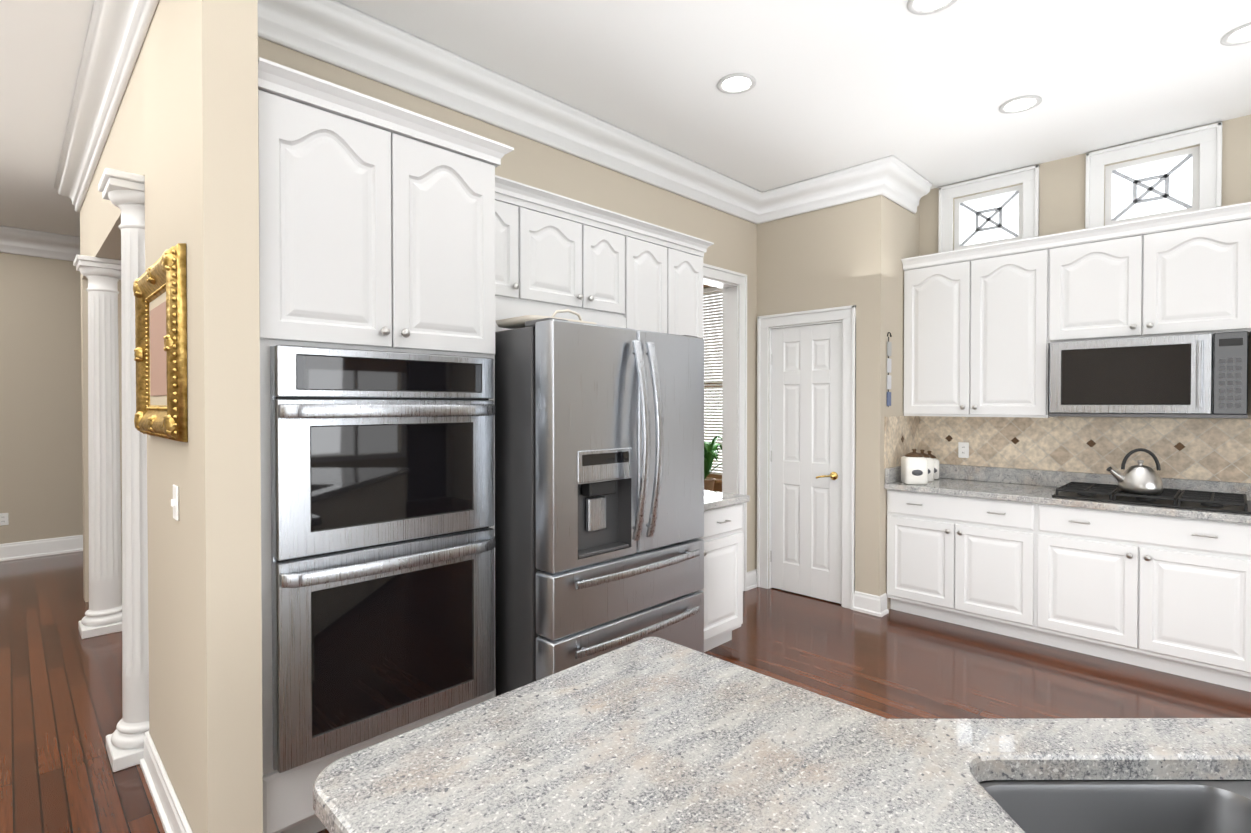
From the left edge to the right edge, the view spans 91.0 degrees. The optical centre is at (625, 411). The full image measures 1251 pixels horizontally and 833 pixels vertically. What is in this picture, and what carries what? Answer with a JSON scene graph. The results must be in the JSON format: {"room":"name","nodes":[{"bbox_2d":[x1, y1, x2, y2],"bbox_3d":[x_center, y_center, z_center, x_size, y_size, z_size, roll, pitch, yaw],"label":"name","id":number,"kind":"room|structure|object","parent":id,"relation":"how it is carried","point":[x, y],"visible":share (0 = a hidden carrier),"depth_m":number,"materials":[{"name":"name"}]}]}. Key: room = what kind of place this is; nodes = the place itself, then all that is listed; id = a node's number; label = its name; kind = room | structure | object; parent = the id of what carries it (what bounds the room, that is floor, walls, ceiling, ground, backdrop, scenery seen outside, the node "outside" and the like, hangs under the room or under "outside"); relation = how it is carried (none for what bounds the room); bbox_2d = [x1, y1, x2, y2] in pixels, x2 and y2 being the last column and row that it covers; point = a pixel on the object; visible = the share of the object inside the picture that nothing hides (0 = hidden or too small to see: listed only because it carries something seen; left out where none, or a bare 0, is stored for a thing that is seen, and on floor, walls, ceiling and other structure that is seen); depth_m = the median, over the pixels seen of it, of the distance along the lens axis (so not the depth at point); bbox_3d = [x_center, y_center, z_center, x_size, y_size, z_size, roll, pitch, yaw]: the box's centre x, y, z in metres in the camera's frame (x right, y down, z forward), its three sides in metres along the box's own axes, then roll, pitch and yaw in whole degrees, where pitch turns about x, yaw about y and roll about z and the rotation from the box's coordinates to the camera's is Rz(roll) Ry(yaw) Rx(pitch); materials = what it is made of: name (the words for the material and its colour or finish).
{"room":"kitchen","nodes":[
{"label":"kitchen","id":0,"kind":"room"},
{"bbox_2d":[0,252,82,543],"bbox_3d":[-4.640,-0.173,7.111,0.140,3.120,11.000,1,1,45],"label":"wall","id":1,"kind":"structure","parent":0,"point":[41,488],"depth_m":5.96,"materials":[{"name":"beige paint"}]},
{"bbox_2d":[0,513,8,525],"bbox_3d":[-5.861,1.012,5.787,0.009,0.116,0.072,1,1,45],"label":"outlet","id":2,"kind":"object","parent":1,"relation":"attached to","point":[4,520],"visible":1,"depth_m":5.79,"materials":[{"name":"white plastic"}]},
{"bbox_2d":[0,226,79,260],"bbox_3d":[-4.536,-1.620,6.992,0.148,0.222,10.700,1,1,45],"label":"crown molding","id":3,"kind":"structure","parent":1,"relation":"attached to","point":[25,242],"depth_m":5.89,"materials":[{"name":"white"}]},
{"bbox_2d":[0,535,82,560],"bbox_3d":[-4.579,1.308,7.068,0.026,0.160,10.700,1,1,45],"label":"baseboard","id":4,"kind":"structure","parent":1,"relation":"attached to","point":[60,545],"depth_m":5.96,"materials":[{"name":"white wood"}]},
{"bbox_2d":[80,209,121,601],"bbox_3d":[-2.391,-0.164,6.282,0.140,3.120,4.747,1,1,45],"label":"wall","id":5,"kind":"structure","parent":0,"point":[84,331],"depth_m":4.57,"materials":[{"name":"beige paint"}]},
{"bbox_2d":[81,44,144,278],"bbox_3d":[-2.928,-1.333,3.556,2.920,0.720,0.141,1,1,45],"label":"header beam","id":6,"kind":"structure","parent":0,"point":[123,149],"depth_m":3.17,"materials":[{"name":"beige paint"}]},
{"bbox_2d":[143,0,262,832],"bbox_3d":[-1.524,-0.118,2.174,1.040,3.120,0.141,1,1,45],"label":"wall","id":7,"kind":"structure","parent":0,"point":[201,160],"depth_m":1.83,"materials":[{"name":"beige paint"}]},
{"bbox_2d":[54,0,158,211],"bbox_3d":[-2.644,-1.589,3.202,4.368,0.198,0.311,1,1,45],"label":"crown molding","id":8,"kind":"structure","parent":7,"relation":"attached to","point":[117,33],"depth_m":2.96,"materials":[{"name":"white wood"}]},
{"bbox_2d":[133,243,187,441],"bbox_3d":[-1.646,-0.218,2.156,0.730,0.620,0.053,1,1,45],"label":"picture frame","id":9,"kind":"object","parent":7,"relation":"attached to","point":[160,295],"visible":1,"depth_m":2.09,"materials":[{"name":"gold wood"}]},
{"bbox_2d":[140,731,192,832],"bbox_3d":[-1.578,1.376,2.137,1.096,0.135,0.045,1,1,45],"label":"baseboard","id":10,"kind":"structure","parent":7,"relation":"attached to","point":[173,818],"depth_m":2.21,"materials":[{"name":"white wood"}]},
{"bbox_2d":[171,484,178,520],"bbox_3d":[-1.505,0.302,2.048,0.072,0.116,0.016,1,1,45],"label":"light switch","id":11,"kind":"object","parent":7,"relation":"attached to","point":[175,502],"visible":1,"depth_m":2.04,"materials":[{"name":"white plastic"}]},
{"bbox_2d":[258,37,756,571],"bbox_3d":[-0.306,-0.135,3.698,0.140,3.120,3.736,1,1,45],"label":"wall","id":12,"kind":"structure","parent":0,"point":[562,173],"depth_m":3.81,"materials":[{"name":"beige paint"}]},
{"bbox_2d":[258,0,765,223],"bbox_3d":[-0.209,-1.594,3.584,0.132,0.198,3.732,1,1,45],"label":"crown molding","id":13,"kind":"structure","parent":12,"relation":"attached to","point":[342,36],"depth_m":3.06,"materials":[{"name":"white wood"}]},
{"bbox_2d":[703,263,746,590],"bbox_3d":[0.583,0.171,4.577,0.168,2.488,0.896,1,1,45],"label":"window frame","id":14,"kind":"structure","parent":12,"relation":"attached to","point":[734,388],"depth_m":4.81,"materials":[{"name":"white wood"}]},
{"bbox_2d":[0,551,1250,832],"bbox_3d":[-0.135,1.487,2.654,13.600,0.100,11.000,1,1,45],"label":"floor","id":15,"kind":"structure","parent":0,"point":[60,697],"depth_m":3.27,"materials":[{"name":"brown wood"}]},
{"bbox_2d":[73,255,121,638],"bbox_3d":[-3.399,0.222,4.008,0.270,2.399,0.270,1,1,45],"label":"fluted column","id":16,"kind":"structure","parent":15,"relation":"on","point":[103,614],"depth_m":3.95,"materials":[{"name":"white wood"}]},
{"bbox_2d":[98,168,148,771],"bbox_3d":[-2.042,0.238,2.615,0.270,2.399,0.270,1,1,45],"label":"fluted column","id":17,"kind":"structure","parent":15,"relation":"on","point":[123,192],"depth_m":2.54,"materials":[{"name":"white wood"}]},
{"bbox_2d":[258,57,742,832],"bbox_3d":[-0.397,0.177,3.035,0.666,2.510,2.659,1,1,45],"label":"cabinet","id":18,"kind":"object","parent":15,"relation":"on","point":[386,227],"visible":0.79,"depth_m":2.25,"materials":[{"name":"white wood"}]},
{"bbox_2d":[270,345,495,772],"bbox_3d":[-0.994,0.456,2.366,0.710,1.334,0.780,1,1,45],"label":"double wall oven","id":19,"kind":"object","parent":18,"relation":"in","point":[383,541],"visible":1,"depth_m":2.10,"materials":[{"name":"grey metal"}]},
{"bbox_2d":[704,490,749,510],"bbox_3d":[0.245,0.478,3.699,0.645,0.146,0.811,1,1,45],"label":"countertop","id":20,"kind":"structure","parent":18,"relation":"on","point":[714,499],"depth_m":3.66,"materials":[{"name":"white stone"}]},
{"bbox_2d":[704,435,721,490],"bbox_3d":[0.714,0.808,5.780,0.647,1.188,0.478,1,1,45],"label":"potted plant","id":21,"kind":"object","parent":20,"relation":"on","point":[711,453],"visible":0.42,"depth_m":5.68,"materials":[{"name":"green plant"}]},
{"bbox_2d":[495,318,703,695],"bbox_3d":[-0.231,0.534,2.930,0.999,1.800,0.935,1,1,45],"label":"refrigerator","id":22,"kind":"object","parent":15,"relation":"on","point":[599,486],"visible":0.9,"depth_m":2.52,"materials":[{"name":"grey metal"}]},
{"bbox_2d":[495,309,596,328],"bbox_3d":[-0.345,-0.400,2.701,0.306,0.069,0.380,1,1,45],"label":"tray","id":23,"kind":"object","parent":22,"relation":"on","point":[514,322],"visible":0.46,"depth_m":2.58,"materials":[{"name":"beige"}]},
{"bbox_2d":[887,202,1250,691],"bbox_3d":[3.015,0.157,3.595,2.717,2.538,0.660,1,1,45],"label":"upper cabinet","id":24,"kind":"object","parent":15,"relation":"on","point":[985,326],"visible":1,"depth_m":3.71,"materials":[{"name":"white painted wood"},{"name":"brushed nickel"}]},
{"bbox_2d":[884,464,1250,523],"bbox_3d":[3.015,0.479,3.598,2.717,0.146,0.656,1,1,45],"label":"countertop","id":25,"kind":"structure","parent":24,"relation":"on","point":[1020,485],"depth_m":3.98,"materials":[{"name":"white stone"}]},
{"bbox_2d":[901,449,927,484],"bbox_3d":[2.027,0.380,4.313,0.148,0.245,0.150,0,1,10],"label":"canister","id":26,"kind":"object","parent":25,"relation":"on","point":[914,467],"visible":1,"depth_m":4.25,"materials":[{"name":"white ceramic"}]},
{"bbox_2d":[920,449,933,481],"bbox_3d":[2.157,0.387,4.465,0.132,0.228,0.134,0,1,10],"label":"medium canister","id":27,"kind":"object","parent":25,"relation":"on","point":[930,469],"visible":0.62,"depth_m":4.40,"materials":[{"name":"white ceramic"}]},
{"bbox_2d":[927,451,938,478],"bbox_3d":[2.273,0.395,4.597,0.116,0.210,0.118,0,1,10],"label":"canister","id":28,"kind":"object","parent":25,"relation":"on","point":[936,468],"visible":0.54,"depth_m":4.54,"materials":[{"name":"white ceramic"}]},
{"bbox_2d":[1052,482,1250,514],"bbox_3d":[3.064,0.487,3.550,0.910,0.050,0.535,1,1,45],"label":"gas cooktop","id":29,"kind":"object","parent":25,"relation":"in","point":[1211,501],"visible":0.79,"depth_m":3.45,"materials":[{"name":"black metal"}]},
{"bbox_2d":[1106,448,1162,493],"bbox_3d":[2.928,0.334,3.531,0.247,0.254,0.198,1,1,45],"label":"kettle","id":30,"kind":"object","parent":29,"relation":"on","point":[1140,478],"visible":1,"depth_m":3.47,"materials":[{"name":"silver metal"}]},
{"bbox_3d":[1.207,1.022,0.787,2.543,0.872,2.120,1,1,45],"label":"base cabinet","id":31,"kind":"object","parent":15,"relation":"on","visible":0},
{"bbox_2d":[313,637,1250,832],"bbox_3d":[1.202,0.564,0.782,2.607,0.040,2.184,1,1,45],"label":"countertop","id":32,"kind":"structure","parent":31,"relation":"on","point":[652,735],"depth_m":0.97,"materials":[{"name":"grey stone"}]},
{"bbox_2d":[979,780,1250,832],"bbox_3d":[0.920,0.688,0.745,0.860,0.205,0.515,0,1,0],"label":"undermount sink","id":33,"kind":"object","parent":32,"relation":"in","point":[1125,806],"visible":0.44,"depth_m":0.96,"materials":[{"name":"silver metal"}]},
{"bbox_2d":[0,0,1250,236],"bbox_3d":[-0.135,-1.733,2.618,13.600,0.100,11.000,1,1,45],"label":"ceiling","id":34,"kind":"structure","parent":0,"point":[842,84],"depth_m":3.06,"materials":[{"name":"white paint"}]},
{"bbox_2d":[717,73,755,93],"bbox_3d":[0.571,-1.684,3.158,0.200,0.010,0.200,1,1,45],"label":"recessed light","id":35,"kind":"object","parent":34,"relation":"in","point":[737,83],"visible":1,"depth_m":3.15,"materials":[{"name":"grey"}]},
{"bbox_2d":[907,0,956,14],"bbox_3d":[1.252,-1.676,2.496,0.200,0.010,0.200,1,1,45],"label":"recessed light","id":36,"kind":"object","parent":34,"relation":"in","point":[921,7],"visible":1,"depth_m":2.54,"materials":[{"name":"grey"}]},
{"bbox_2d":[999,95,1041,113],"bbox_3d":[2.168,-1.686,3.376,0.200,0.010,0.200,1,1,45],"label":"recessed light","id":37,"kind":"object","parent":34,"relation":"in","point":[1021,104],"visible":1,"depth_m":3.37,"materials":[{"name":"grey"}]},
{"bbox_2d":[1220,22,1250,45],"bbox_3d":[2.771,-1.679,2.720,0.200,0.010,0.200,1,1,45],"label":"recessed light","id":38,"kind":"object","parent":34,"relation":"in","point":[1240,35],"visible":1,"depth_m":2.75,"materials":[{"name":"grey"}]},
{"bbox_2d":[756,195,887,595],"bbox_3d":[1.407,-0.146,4.713,1.140,3.120,0.120,1,1,45],"label":"wall","id":39,"kind":"structure","parent":0,"point":[832,256],"depth_m":4.38,"materials":[{"name":"beige paint"}]},
{"bbox_2d":[769,320,842,605],"bbox_3d":[1.374,0.372,4.693,0.618,2.084,0.100,1,1,45],"label":"pantry door","id":40,"kind":"structure","parent":39,"relation":"in","point":[805,442],"depth_m":4.69,"materials":[{"name":"white wood"}]},
{"bbox_2d":[757,305,855,609],"bbox_3d":[1.351,0.326,4.669,0.804,2.177,0.027,1,1,45],"label":"door frame","id":41,"kind":"structure","parent":39,"relation":"attached to","point":[846,315],"depth_m":4.46,"materials":[{"name":"white wood"}]},
{"bbox_2d":[747,569,888,616],"bbox_3d":[1.399,1.348,4.601,1.048,0.135,0.172,1,1,39],"label":"baseboard","id":42,"kind":"structure","parent":39,"relation":"attached to","point":[871,604],"depth_m":4.33,"materials":[{"name":"white wood"}]},
{"bbox_2d":[762,155,905,221],"bbox_3d":[1.465,-1.604,4.459,0.990,0.198,0.132,1,1,45],"label":"crown molding","id":43,"kind":"structure","parent":39,"relation":"attached to","point":[886,176],"depth_m":4.41,"materials":[{"name":"white wood"}]},
{"bbox_2d":[886,199,919,609],"bbox_3d":[2.026,-0.145,4.612,0.120,3.120,0.610,1,1,45],"label":"wall","id":44,"kind":"structure","parent":0,"point":[903,232],"depth_m":4.48,"materials":[{"name":"beige paint"}]},
{"bbox_2d":[887,332,891,406],"bbox_3d":[1.869,-0.299,4.358,0.010,0.534,0.067,1,1,45],"label":"plaques","id":45,"kind":"object","parent":44,"relation":"attached to","point":[889,348],"visible":0.96,"depth_m":4.35,"materials":[{"name":"grey"}]},
{"bbox_2d":[884,165,931,213],"bbox_3d":[2.034,-1.603,4.423,0.132,0.198,0.584,1,1,45],"label":"crown molding","id":46,"kind":"structure","parent":44,"relation":"attached to","point":[917,186],"depth_m":4.47,"materials":[{"name":"white wood"}]},
{"bbox_2d":[919,115,1250,482],"bbox_3d":[4.631,-0.122,2.553,6.720,3.120,0.140,1,1,45],"label":"wall","id":47,"kind":"structure","parent":0,"point":[1062,186],"depth_m":4.08,"materials":[{"name":"beige paint"}]},
{"bbox_2d":[938,165,1038,252],"bbox_3d":[2.628,-1.401,4.459,0.640,0.585,0.097,1,1,45],"label":"window","id":48,"kind":"structure","parent":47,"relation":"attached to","point":[1027,190],"depth_m":4.44,"materials":[{"name":"white wood"}]},
{"bbox_2d":[884,416,1250,482],"bbox_3d":[3.018,0.224,3.599,2.720,0.363,0.654,1,1,45],"label":"tile backsplash","id":49,"kind":"structure","parent":47,"relation":"attached to","point":[1209,449],"depth_m":4.05,"materials":[{"name":"tile"}]},
{"bbox_2d":[958,442,968,457],"bbox_3d":[2.503,0.283,4.551,0.072,0.116,0.009,1,1,45],"label":"outlet","id":50,"kind":"object","parent":49,"relation":"attached to","point":[963,449],"visible":1,"depth_m":4.55,"materials":[{"name":"white plastic"}]},
{"bbox_2d":[1049,331,1248,417],"bbox_3d":[3.090,-0.201,3.668,0.876,0.462,0.442,1,1,45],"label":"over-the-range microwave","id":51,"kind":"object","parent":47,"relation":"attached to","point":[1205,375],"visible":1,"depth_m":3.51,"materials":[{"name":"grey metal"}]},
{"bbox_2d":[1085,122,1221,228],"bbox_3d":[3.267,-1.394,3.825,0.640,0.585,0.097,1,1,45],"label":"window","id":52,"kind":"structure","parent":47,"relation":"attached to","point":[1206,155],"depth_m":3.79,"materials":[{"name":"white wood"}]},
{"label":"outside","id":53,"kind":"structure","parent":0,"visible":0},
{"bbox_2d":[703,157,1191,472],"bbox_3d":[3.378,-0.282,4.325,11.000,3.800,0.050,1,1,45],"label":"window glass","id":54,"kind":"structure","parent":53,"point":[1180,183],"depth_m":4.25,"materials":[{"name":"clear glass"}]},
{"bbox_3d":[0.238,-0.166,6.487,3.300,3.120,0.750,1,1,45],"label":"wall","id":55,"kind":"structure","parent":0,"visible":0},
{"bbox_2d":[703,284,721,491],"bbox_3d":[0.917,-0.280,6.177,1.320,2.155,0.150,1,1,45],"label":"window","id":56,"kind":"structure","parent":55,"relation":"in","point":[717,485],"depth_m":6.19,"materials":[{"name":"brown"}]},
{"bbox_2d":[703,287,721,474],"bbox_3d":[0.927,-0.313,6.186,1.000,1.890,0.038,1,1,45],"label":"window blinds","id":57,"kind":"object","parent":56,"relation":"attached to","point":[715,424],"visible":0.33,"depth_m":6.22,"materials":[{"name":"white plastic"}]}
]}

